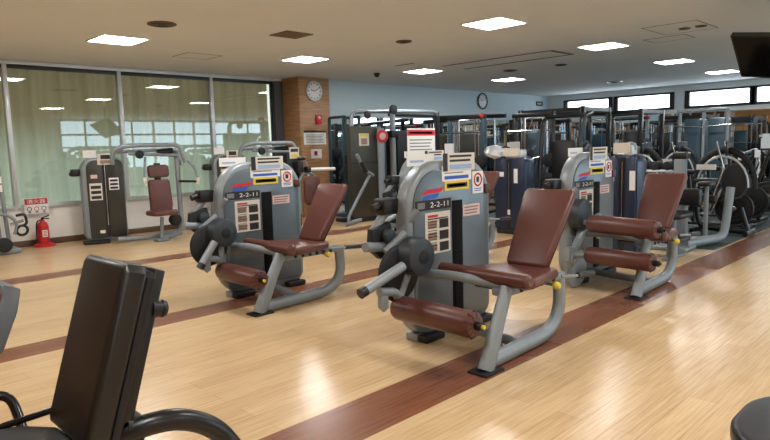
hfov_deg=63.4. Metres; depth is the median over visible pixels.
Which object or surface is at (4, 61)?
trim
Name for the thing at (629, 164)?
machine
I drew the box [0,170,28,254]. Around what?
cable machine
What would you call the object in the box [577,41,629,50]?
recessed light
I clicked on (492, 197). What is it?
multi gym
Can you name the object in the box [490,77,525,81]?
recessed light
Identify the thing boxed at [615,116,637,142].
wall mirror
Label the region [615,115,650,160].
multi gym
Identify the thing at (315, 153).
notice sign
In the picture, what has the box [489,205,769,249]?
floor
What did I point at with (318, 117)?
fire alarm
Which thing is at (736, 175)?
trainer
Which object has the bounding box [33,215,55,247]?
fire extinguisher
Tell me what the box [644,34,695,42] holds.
ceiling hatch
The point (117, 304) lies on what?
machine
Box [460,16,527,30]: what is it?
recessed light
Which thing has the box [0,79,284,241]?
wall
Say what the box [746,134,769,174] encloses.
treadmill
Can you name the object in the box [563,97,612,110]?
window
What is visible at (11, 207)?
window
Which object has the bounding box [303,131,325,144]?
notice sign
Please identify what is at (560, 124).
multi gym
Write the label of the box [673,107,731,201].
tower
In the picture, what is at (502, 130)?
wall mirror
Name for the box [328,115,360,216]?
machine
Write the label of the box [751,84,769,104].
window
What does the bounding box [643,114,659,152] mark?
wall mirror
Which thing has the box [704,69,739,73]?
recessed light
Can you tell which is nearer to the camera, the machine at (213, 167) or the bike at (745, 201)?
the bike at (745, 201)
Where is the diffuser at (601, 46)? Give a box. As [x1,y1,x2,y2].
[580,43,625,49]
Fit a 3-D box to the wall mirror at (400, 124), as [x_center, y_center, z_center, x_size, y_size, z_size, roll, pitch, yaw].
[0.798,-2.501,16.341,0.011,0.304,1.533,5,9,45]
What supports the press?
on the floor at (731, 237)
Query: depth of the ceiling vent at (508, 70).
13.04 m
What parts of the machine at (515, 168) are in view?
panel, panel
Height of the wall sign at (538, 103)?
0.140 m
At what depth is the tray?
9.75 m
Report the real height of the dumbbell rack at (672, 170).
1.000 m
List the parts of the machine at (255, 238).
balance lever, lever arm, foot plate, panel, leg, cross rail, seat, rail, backrest, pull knob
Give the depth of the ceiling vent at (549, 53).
11.47 m
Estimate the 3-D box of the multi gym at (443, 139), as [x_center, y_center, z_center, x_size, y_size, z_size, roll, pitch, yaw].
[1.277,-1.357,14.818,1.139,2.110,0.900,5,9,45]
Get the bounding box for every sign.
[24,197,48,214]
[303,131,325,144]
[311,149,321,158]
[536,101,542,105]
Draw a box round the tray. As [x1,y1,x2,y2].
[646,170,673,171]
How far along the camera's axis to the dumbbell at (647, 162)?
10.07 m
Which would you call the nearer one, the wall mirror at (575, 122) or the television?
the television
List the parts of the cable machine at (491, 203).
post, frame, guide rod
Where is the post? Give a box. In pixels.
[672,152,694,236]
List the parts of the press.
weight plate, backrest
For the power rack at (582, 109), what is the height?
2.200 m
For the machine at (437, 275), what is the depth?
4.51 m
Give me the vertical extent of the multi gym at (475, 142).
2.110 m
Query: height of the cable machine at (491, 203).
2.230 m
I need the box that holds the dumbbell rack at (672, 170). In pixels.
[646,169,673,172]
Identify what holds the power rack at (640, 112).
on the floor at (731, 237)
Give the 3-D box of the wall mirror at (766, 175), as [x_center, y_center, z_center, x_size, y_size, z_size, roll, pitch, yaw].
[10.036,-1.399,16.622,0.420,0.796,0.013,5,9,45]
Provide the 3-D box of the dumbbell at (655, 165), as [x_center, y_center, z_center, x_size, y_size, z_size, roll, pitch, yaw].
[4.328,-0.867,9.924,0.140,0.140,0.245,5,9,45]
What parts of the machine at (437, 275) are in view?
lever arm, panel, foot plate, leg, cross rail, seat, rail, backrest, pull knob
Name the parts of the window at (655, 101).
pane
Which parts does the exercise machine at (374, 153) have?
lever, lever arm, frame, pulley post, frame, post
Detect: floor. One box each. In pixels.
[0,192,769,439]
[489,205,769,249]
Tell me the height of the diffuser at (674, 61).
0.010 m
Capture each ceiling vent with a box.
[147,21,176,27]
[269,30,312,38]
[396,40,411,43]
[441,50,573,68]
[503,69,517,71]
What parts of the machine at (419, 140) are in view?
backrest, rail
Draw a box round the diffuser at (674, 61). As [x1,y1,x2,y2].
[655,59,691,63]
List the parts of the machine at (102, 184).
handle, panel, panel, press arm, overhead frame, overhead frame, frame, backrest, seat post, seat, rail, press arm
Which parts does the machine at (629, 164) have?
panel, panel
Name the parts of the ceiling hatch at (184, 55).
hatch panel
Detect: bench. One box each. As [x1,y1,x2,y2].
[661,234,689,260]
[730,396,769,439]
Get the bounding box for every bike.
[687,151,753,227]
[700,149,768,219]
[714,148,769,211]
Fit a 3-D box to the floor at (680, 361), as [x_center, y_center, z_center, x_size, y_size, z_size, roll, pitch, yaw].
[3.569,0.415,8.152,16.330,0.001,21.400,5,9,45]
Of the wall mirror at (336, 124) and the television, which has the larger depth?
the wall mirror at (336, 124)
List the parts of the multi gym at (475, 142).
guide rod, guide rod, guide rod, guide rod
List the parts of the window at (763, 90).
pane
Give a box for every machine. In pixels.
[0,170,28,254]
[0,255,240,439]
[0,280,20,354]
[69,143,199,244]
[182,156,361,317]
[202,141,309,214]
[274,147,335,226]
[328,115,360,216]
[336,105,439,226]
[356,152,594,377]
[382,128,510,250]
[432,113,506,205]
[484,145,533,233]
[543,147,700,300]
[610,142,645,251]
[650,181,734,251]
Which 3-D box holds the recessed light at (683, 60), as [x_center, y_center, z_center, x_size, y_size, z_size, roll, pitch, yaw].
[5.762,-3.157,12.412,0.620,0.018,0.620,5,9,45]
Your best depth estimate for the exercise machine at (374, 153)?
12.46 m
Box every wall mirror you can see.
[331,118,343,183]
[347,118,389,130]
[395,118,434,130]
[459,120,479,133]
[487,120,509,146]
[487,157,492,170]
[526,122,535,132]
[571,119,579,141]
[592,117,605,146]
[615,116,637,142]
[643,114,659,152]
[664,108,769,155]
[752,152,769,182]
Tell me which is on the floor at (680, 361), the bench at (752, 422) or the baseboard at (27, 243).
the bench at (752, 422)
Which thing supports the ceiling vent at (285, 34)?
attached to the ceiling
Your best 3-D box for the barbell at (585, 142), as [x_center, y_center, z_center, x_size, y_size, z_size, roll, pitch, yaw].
[3.558,-1.504,13.578,2.160,0.437,0.437,5,9,45]
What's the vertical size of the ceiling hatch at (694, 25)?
0.017 m
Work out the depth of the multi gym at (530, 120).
16.29 m
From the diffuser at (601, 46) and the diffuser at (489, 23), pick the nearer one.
the diffuser at (489, 23)
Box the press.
[526,110,593,188]
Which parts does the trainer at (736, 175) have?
seat, swing arm, swing arm, frame, chrome rail, arched rail, leg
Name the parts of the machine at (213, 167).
handle, panel, overhead frame, overhead frame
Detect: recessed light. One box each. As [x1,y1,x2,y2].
[85,34,149,45]
[280,55,330,62]
[402,68,443,73]
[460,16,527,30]
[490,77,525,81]
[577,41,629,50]
[652,58,694,64]
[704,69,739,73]
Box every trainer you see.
[635,143,665,174]
[660,141,701,210]
[689,141,757,237]
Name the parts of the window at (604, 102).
pane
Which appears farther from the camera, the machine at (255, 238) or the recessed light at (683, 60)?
the recessed light at (683, 60)
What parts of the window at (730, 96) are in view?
pane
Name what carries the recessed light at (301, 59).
in the ceiling
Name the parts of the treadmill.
handrail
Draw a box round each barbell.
[549,140,590,151]
[577,138,656,157]
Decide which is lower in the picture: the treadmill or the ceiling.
the treadmill
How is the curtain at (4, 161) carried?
hanging from the track
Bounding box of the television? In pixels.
[730,32,769,77]
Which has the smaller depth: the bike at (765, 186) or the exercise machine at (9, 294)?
the exercise machine at (9, 294)
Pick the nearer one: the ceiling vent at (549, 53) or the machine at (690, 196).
the machine at (690, 196)
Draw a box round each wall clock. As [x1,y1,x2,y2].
[306,81,321,100]
[477,93,487,108]
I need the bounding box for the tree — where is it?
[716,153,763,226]
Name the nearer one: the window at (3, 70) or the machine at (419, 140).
the machine at (419, 140)
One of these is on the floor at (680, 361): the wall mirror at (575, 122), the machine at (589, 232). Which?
the machine at (589, 232)
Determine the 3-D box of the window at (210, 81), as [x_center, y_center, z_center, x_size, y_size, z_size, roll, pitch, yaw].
[-2.937,-1.757,13.024,0.110,2.310,1.535,5,9,45]
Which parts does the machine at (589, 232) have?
lever arm, panel, cross rail, foot plate, leg, rail, backrest, seat, pull knob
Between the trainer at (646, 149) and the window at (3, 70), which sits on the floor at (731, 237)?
the trainer at (646, 149)
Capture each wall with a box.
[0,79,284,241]
[329,81,546,210]
[547,78,769,119]
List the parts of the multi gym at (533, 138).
guide rod, guide rod, guide rod, guide rod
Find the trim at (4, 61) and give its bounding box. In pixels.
[0,59,274,80]
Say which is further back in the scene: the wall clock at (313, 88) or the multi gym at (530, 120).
the multi gym at (530, 120)
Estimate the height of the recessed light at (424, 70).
0.018 m
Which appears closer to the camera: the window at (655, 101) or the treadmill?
the treadmill
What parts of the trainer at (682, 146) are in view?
chrome rail, arched rail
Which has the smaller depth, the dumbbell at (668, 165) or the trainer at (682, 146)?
the dumbbell at (668, 165)
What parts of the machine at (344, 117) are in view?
plate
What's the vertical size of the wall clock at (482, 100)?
0.482 m
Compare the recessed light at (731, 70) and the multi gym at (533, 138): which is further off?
the recessed light at (731, 70)
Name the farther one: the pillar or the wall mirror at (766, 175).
the wall mirror at (766, 175)
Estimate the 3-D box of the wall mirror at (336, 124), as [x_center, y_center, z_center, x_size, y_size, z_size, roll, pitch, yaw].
[-1.109,-1.597,14.493,0.011,1.514,0.324,5,9,45]
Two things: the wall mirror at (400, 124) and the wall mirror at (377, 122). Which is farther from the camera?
the wall mirror at (400, 124)
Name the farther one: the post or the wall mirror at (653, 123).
the wall mirror at (653, 123)
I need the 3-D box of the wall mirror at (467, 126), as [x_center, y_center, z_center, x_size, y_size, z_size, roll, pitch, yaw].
[2.442,-2.685,17.986,0.011,0.372,0.946,5,9,45]
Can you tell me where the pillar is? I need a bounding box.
[282,76,329,216]
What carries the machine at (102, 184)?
on the floor at (680, 361)
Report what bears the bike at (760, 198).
on the floor at (731, 237)
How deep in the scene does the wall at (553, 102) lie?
17.97 m
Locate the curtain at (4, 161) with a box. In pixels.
[0,68,22,208]
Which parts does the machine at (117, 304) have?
handle, rail, seat, backrest, adjuster knob, frame, frame, adjuster knob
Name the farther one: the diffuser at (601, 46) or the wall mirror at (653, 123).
the wall mirror at (653, 123)
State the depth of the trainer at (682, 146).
12.47 m
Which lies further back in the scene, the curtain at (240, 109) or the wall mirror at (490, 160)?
the wall mirror at (490, 160)
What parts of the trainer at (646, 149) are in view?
arched rail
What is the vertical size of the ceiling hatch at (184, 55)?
0.004 m
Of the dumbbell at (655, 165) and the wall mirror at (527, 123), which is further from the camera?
the wall mirror at (527, 123)
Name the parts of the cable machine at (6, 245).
guide rod, lever arm, frame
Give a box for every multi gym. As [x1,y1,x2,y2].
[423,118,457,152]
[442,113,495,212]
[457,122,493,198]
[506,119,541,149]
[508,110,555,188]
[538,118,571,139]
[555,123,566,139]
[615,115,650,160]
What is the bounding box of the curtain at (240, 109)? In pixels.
[213,81,269,161]
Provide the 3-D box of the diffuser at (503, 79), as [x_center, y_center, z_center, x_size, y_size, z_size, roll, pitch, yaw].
[2.961,-3.380,14.988,0.580,0.010,0.580,5,9,45]
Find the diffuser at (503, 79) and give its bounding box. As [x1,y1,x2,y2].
[494,78,522,81]
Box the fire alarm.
[315,114,321,123]
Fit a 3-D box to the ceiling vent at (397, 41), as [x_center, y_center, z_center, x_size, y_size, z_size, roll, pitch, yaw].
[0.276,-2.622,9.165,0.238,0.021,0.238,5,9,45]
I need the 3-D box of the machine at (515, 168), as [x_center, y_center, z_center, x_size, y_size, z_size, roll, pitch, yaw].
[1.999,-0.506,10.191,0.815,1.445,0.398,5,9,45]
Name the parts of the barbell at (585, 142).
weight plate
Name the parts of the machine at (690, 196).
seat, pad post, arm pad post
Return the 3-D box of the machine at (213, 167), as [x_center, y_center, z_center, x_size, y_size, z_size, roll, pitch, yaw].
[-2.465,-0.696,12.071,1.892,1.636,1.036,-1,7,5]
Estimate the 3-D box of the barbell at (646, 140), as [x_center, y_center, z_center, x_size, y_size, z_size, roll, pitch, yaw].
[5.182,-1.622,14.211,2.000,0.437,0.437,5,9,45]
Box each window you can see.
[0,63,115,208]
[0,64,14,210]
[10,69,210,203]
[207,77,276,156]
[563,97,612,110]
[613,92,674,110]
[684,86,754,108]
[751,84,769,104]
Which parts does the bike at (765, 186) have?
handle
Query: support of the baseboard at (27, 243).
attached to the wall at (62, 221)
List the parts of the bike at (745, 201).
seat post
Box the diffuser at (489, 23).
[465,18,521,29]
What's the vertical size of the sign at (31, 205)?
0.260 m
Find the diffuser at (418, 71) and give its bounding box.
[408,69,437,73]
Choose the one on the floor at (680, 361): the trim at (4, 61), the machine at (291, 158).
the machine at (291, 158)
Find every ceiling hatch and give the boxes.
[172,52,220,59]
[641,20,718,34]
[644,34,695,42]
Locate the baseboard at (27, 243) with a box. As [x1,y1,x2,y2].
[13,224,178,247]
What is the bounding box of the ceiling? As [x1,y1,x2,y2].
[0,0,769,96]
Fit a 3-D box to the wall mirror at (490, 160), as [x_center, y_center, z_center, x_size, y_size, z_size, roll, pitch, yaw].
[3.165,-1.688,18.804,0.011,0.399,0.263,5,9,45]
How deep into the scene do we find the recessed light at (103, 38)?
8.40 m
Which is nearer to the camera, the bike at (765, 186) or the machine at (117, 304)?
the machine at (117, 304)
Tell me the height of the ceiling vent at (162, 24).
0.021 m
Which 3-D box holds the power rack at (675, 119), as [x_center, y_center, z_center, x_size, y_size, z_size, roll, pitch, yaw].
[7.692,-1.628,15.821,1.200,2.050,1.120,5,9,45]
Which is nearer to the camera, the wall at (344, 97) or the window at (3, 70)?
the window at (3, 70)
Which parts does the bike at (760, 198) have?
seat post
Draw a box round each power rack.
[518,106,611,172]
[587,108,664,158]
[658,114,718,174]
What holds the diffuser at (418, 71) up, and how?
attached to the recessed light at (424, 70)
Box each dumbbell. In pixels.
[646,161,649,169]
[649,161,662,169]
[662,161,673,169]
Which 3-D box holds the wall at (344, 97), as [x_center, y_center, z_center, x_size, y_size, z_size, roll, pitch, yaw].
[1.982,-2.153,17.640,0.120,3.000,9.780,5,9,45]
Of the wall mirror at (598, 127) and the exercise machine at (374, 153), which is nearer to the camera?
the exercise machine at (374, 153)
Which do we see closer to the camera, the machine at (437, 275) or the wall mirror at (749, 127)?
the machine at (437, 275)

